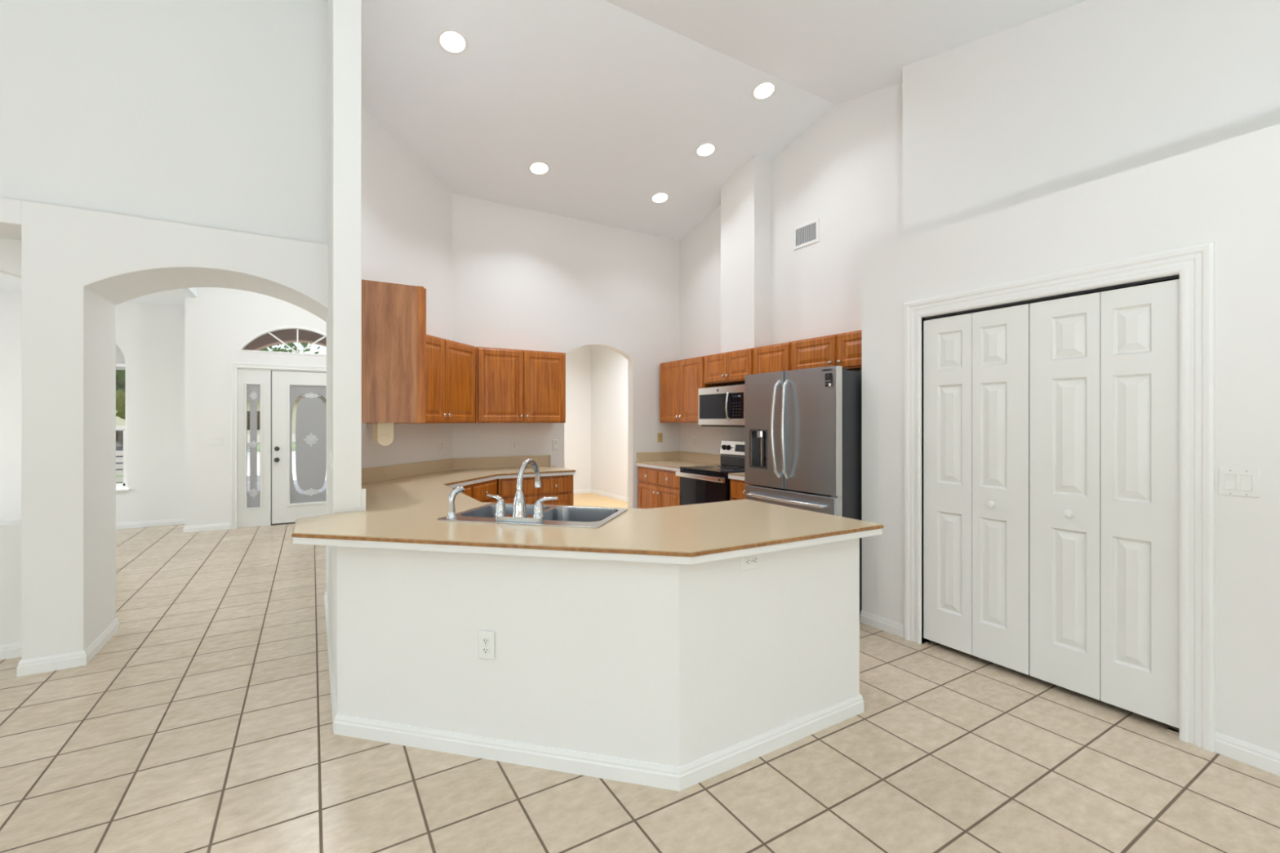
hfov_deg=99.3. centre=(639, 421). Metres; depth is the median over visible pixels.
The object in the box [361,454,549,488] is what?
backsplash
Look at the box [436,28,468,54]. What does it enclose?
recessed light
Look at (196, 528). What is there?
baseboard
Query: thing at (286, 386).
door
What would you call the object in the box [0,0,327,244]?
wall
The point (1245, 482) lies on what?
light switch
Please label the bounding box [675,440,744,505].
range
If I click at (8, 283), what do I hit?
ceiling
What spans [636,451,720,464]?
backsplash
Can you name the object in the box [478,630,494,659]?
wall outlet
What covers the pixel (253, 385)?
sidelight
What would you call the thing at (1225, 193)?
wall
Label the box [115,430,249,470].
car
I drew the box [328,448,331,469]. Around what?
light switch
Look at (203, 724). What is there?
floor
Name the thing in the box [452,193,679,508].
wall
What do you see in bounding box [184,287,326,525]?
wall
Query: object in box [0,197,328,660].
wall
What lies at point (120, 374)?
tree
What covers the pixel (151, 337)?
wall
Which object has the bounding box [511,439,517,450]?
wall outlet
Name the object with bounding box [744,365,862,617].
refrigerator
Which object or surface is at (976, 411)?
door
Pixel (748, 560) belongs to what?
receptacle
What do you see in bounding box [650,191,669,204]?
recessed light
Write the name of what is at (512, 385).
upper cabinet
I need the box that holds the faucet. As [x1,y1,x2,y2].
[487,458,558,522]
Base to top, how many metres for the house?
5.200 m
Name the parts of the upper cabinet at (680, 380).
door, door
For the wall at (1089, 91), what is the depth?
3.14 m
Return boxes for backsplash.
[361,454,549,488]
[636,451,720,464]
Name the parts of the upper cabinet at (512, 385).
door, door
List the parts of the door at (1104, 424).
panel, knob, panel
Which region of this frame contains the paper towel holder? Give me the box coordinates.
[372,422,393,445]
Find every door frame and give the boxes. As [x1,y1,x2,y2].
[231,362,326,528]
[903,240,1214,752]
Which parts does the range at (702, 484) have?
knob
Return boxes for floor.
[0,493,1279,852]
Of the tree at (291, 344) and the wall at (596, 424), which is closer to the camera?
the wall at (596, 424)
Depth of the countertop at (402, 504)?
2.52 m
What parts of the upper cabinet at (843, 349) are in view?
door, door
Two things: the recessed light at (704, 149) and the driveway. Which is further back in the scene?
the driveway
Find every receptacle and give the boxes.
[482,636,489,644]
[482,646,489,654]
[745,557,751,565]
[751,556,758,564]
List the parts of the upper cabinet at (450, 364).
door, door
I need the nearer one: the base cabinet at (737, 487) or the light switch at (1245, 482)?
the light switch at (1245, 482)
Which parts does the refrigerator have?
dispenser trim, dispenser panel, dispenser lever, door, handle, handle, handle, drawer, door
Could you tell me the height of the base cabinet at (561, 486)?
0.868 m
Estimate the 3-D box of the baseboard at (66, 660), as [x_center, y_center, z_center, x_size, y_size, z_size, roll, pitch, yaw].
[-3.482,1.369,3.340,0.278,0.083,0.631,0,0,-31]
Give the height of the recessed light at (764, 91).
0.054 m
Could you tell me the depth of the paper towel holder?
3.41 m
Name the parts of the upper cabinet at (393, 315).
frame, door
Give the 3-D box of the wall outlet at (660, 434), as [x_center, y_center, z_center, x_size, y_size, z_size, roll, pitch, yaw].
[0.251,0.205,6.745,0.072,0.116,0.009,0,0,-31]
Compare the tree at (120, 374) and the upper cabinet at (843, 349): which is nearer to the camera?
the upper cabinet at (843, 349)
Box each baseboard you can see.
[0,642,21,659]
[16,617,119,676]
[115,518,231,533]
[324,591,864,791]
[573,488,627,502]
[860,609,1279,776]
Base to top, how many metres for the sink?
0.188 m
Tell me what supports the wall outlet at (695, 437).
attached to the wall at (844, 171)
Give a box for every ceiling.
[0,272,197,306]
[319,0,1087,240]
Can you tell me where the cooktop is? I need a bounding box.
[680,464,744,475]
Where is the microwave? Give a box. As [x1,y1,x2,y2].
[697,384,744,426]
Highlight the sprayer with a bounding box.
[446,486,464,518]
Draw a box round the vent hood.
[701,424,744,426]
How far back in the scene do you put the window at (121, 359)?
7.15 m
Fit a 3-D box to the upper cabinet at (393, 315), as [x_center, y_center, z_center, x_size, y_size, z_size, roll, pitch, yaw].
[-1.708,-0.409,3.676,0.407,0.839,0.948,0,0,-31]
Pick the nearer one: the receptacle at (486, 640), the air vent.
the receptacle at (486, 640)
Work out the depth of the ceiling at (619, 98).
4.28 m
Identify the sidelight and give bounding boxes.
[237,368,269,528]
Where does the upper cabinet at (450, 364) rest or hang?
attached to the wall at (406, 211)
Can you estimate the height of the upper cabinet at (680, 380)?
0.730 m
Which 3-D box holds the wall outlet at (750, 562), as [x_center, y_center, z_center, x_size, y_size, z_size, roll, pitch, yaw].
[0.465,0.584,2.272,0.116,0.072,0.009,0,0,-31]
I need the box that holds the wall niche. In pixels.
[0,238,21,644]
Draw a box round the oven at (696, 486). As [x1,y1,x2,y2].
[675,469,730,505]
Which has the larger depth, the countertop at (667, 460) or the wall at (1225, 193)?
the countertop at (667, 460)
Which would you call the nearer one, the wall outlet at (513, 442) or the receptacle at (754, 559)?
the receptacle at (754, 559)
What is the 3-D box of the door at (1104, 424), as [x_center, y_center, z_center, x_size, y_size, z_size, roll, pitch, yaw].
[2.253,0.369,2.678,0.071,2.009,0.594,0,0,-31]
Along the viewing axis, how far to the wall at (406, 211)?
4.74 m
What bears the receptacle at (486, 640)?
attached to the wall outlet at (486, 638)
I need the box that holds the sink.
[437,502,628,528]
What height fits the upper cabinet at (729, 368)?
0.310 m
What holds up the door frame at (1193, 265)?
attached to the wall at (1225, 193)
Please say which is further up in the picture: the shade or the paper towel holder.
the shade
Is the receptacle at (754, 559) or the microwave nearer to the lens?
the receptacle at (754, 559)
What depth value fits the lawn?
30.36 m
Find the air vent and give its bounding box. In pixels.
[793,217,818,249]
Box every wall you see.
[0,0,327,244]
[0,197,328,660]
[0,291,184,523]
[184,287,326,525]
[326,0,361,664]
[333,537,859,766]
[361,104,452,468]
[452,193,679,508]
[564,345,627,497]
[680,82,902,454]
[720,155,770,353]
[862,124,1279,753]
[902,0,1279,239]
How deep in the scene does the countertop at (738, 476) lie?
5.02 m
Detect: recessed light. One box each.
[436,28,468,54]
[528,160,550,175]
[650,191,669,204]
[694,142,716,157]
[751,80,776,100]
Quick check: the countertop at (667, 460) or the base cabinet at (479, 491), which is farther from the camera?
the countertop at (667, 460)
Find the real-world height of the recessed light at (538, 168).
0.054 m
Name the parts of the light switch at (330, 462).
plate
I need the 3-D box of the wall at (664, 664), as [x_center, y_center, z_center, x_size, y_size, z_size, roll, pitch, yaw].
[-0.255,0.974,2.603,2.620,0.872,1.153,0,0,-10]
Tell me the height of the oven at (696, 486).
0.875 m
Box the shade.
[115,344,124,364]
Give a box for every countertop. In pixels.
[291,454,883,564]
[635,451,720,471]
[728,472,744,480]
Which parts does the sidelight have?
glass pane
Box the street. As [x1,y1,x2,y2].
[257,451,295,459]
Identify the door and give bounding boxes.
[271,370,326,524]
[923,303,1030,675]
[1030,279,1179,728]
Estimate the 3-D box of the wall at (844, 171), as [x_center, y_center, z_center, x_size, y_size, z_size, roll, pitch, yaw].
[1.383,-0.718,5.565,0.120,4.255,3.300,0,0,-31]
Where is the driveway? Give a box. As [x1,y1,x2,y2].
[247,457,326,493]
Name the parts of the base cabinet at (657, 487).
drawer, door, drawer, door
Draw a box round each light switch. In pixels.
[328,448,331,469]
[552,440,558,449]
[1218,467,1260,497]
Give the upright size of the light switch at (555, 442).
0.116 m
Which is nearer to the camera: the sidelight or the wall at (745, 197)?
the wall at (745, 197)
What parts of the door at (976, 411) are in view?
panel, knob, panel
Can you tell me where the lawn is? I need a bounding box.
[115,442,295,483]
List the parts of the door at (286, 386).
glass pane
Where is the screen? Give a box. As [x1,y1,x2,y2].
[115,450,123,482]
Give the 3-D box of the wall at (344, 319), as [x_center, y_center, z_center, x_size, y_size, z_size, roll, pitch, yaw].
[-2.001,-0.840,3.634,0.135,4.500,1.630,0,0,-31]
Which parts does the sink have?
bowl, bowl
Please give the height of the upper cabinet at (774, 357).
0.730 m
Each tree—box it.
[115,347,265,419]
[264,342,319,354]
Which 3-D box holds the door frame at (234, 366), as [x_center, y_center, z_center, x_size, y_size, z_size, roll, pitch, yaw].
[-4.741,0.320,7.527,1.474,2.180,0.111,0,0,-31]
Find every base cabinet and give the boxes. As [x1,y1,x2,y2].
[452,479,497,502]
[497,475,573,506]
[638,466,679,508]
[729,479,749,500]
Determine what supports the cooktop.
in the range at (702, 484)
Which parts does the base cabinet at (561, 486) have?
drawer, door, drawer, door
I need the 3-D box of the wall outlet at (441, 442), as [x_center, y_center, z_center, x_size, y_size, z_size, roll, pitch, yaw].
[-1.925,0.238,5.276,0.010,0.116,0.072,0,0,14]
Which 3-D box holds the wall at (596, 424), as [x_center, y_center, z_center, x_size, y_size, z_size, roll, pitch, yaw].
[-1.143,-0.215,8.397,2.920,3.250,4.040,0,0,-31]
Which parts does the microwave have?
door, handle, control panel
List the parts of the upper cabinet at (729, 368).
door, door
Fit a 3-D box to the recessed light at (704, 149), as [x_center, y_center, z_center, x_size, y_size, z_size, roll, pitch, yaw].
[0.635,-2.619,5.250,0.209,0.054,0.206,0,0,-36]
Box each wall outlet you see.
[439,440,444,452]
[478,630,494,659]
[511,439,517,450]
[657,432,662,442]
[693,436,697,446]
[739,553,760,571]
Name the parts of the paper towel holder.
arm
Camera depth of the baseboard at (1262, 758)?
2.27 m
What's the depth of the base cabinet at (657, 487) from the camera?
6.17 m
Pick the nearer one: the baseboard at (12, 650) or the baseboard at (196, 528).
the baseboard at (12, 650)
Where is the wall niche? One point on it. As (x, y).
(10, 249)
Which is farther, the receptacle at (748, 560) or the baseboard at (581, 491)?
the baseboard at (581, 491)
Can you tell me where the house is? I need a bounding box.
[115,385,326,443]
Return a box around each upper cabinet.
[361,279,426,422]
[366,334,475,423]
[475,346,565,422]
[659,355,727,422]
[704,347,753,385]
[753,342,791,373]
[791,329,862,371]
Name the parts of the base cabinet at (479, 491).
drawer, drawer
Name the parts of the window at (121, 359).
sash, sill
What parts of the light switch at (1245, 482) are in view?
switch frame, switch frame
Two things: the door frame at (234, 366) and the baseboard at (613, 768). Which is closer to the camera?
the baseboard at (613, 768)
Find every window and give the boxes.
[115,342,129,491]
[236,325,326,355]

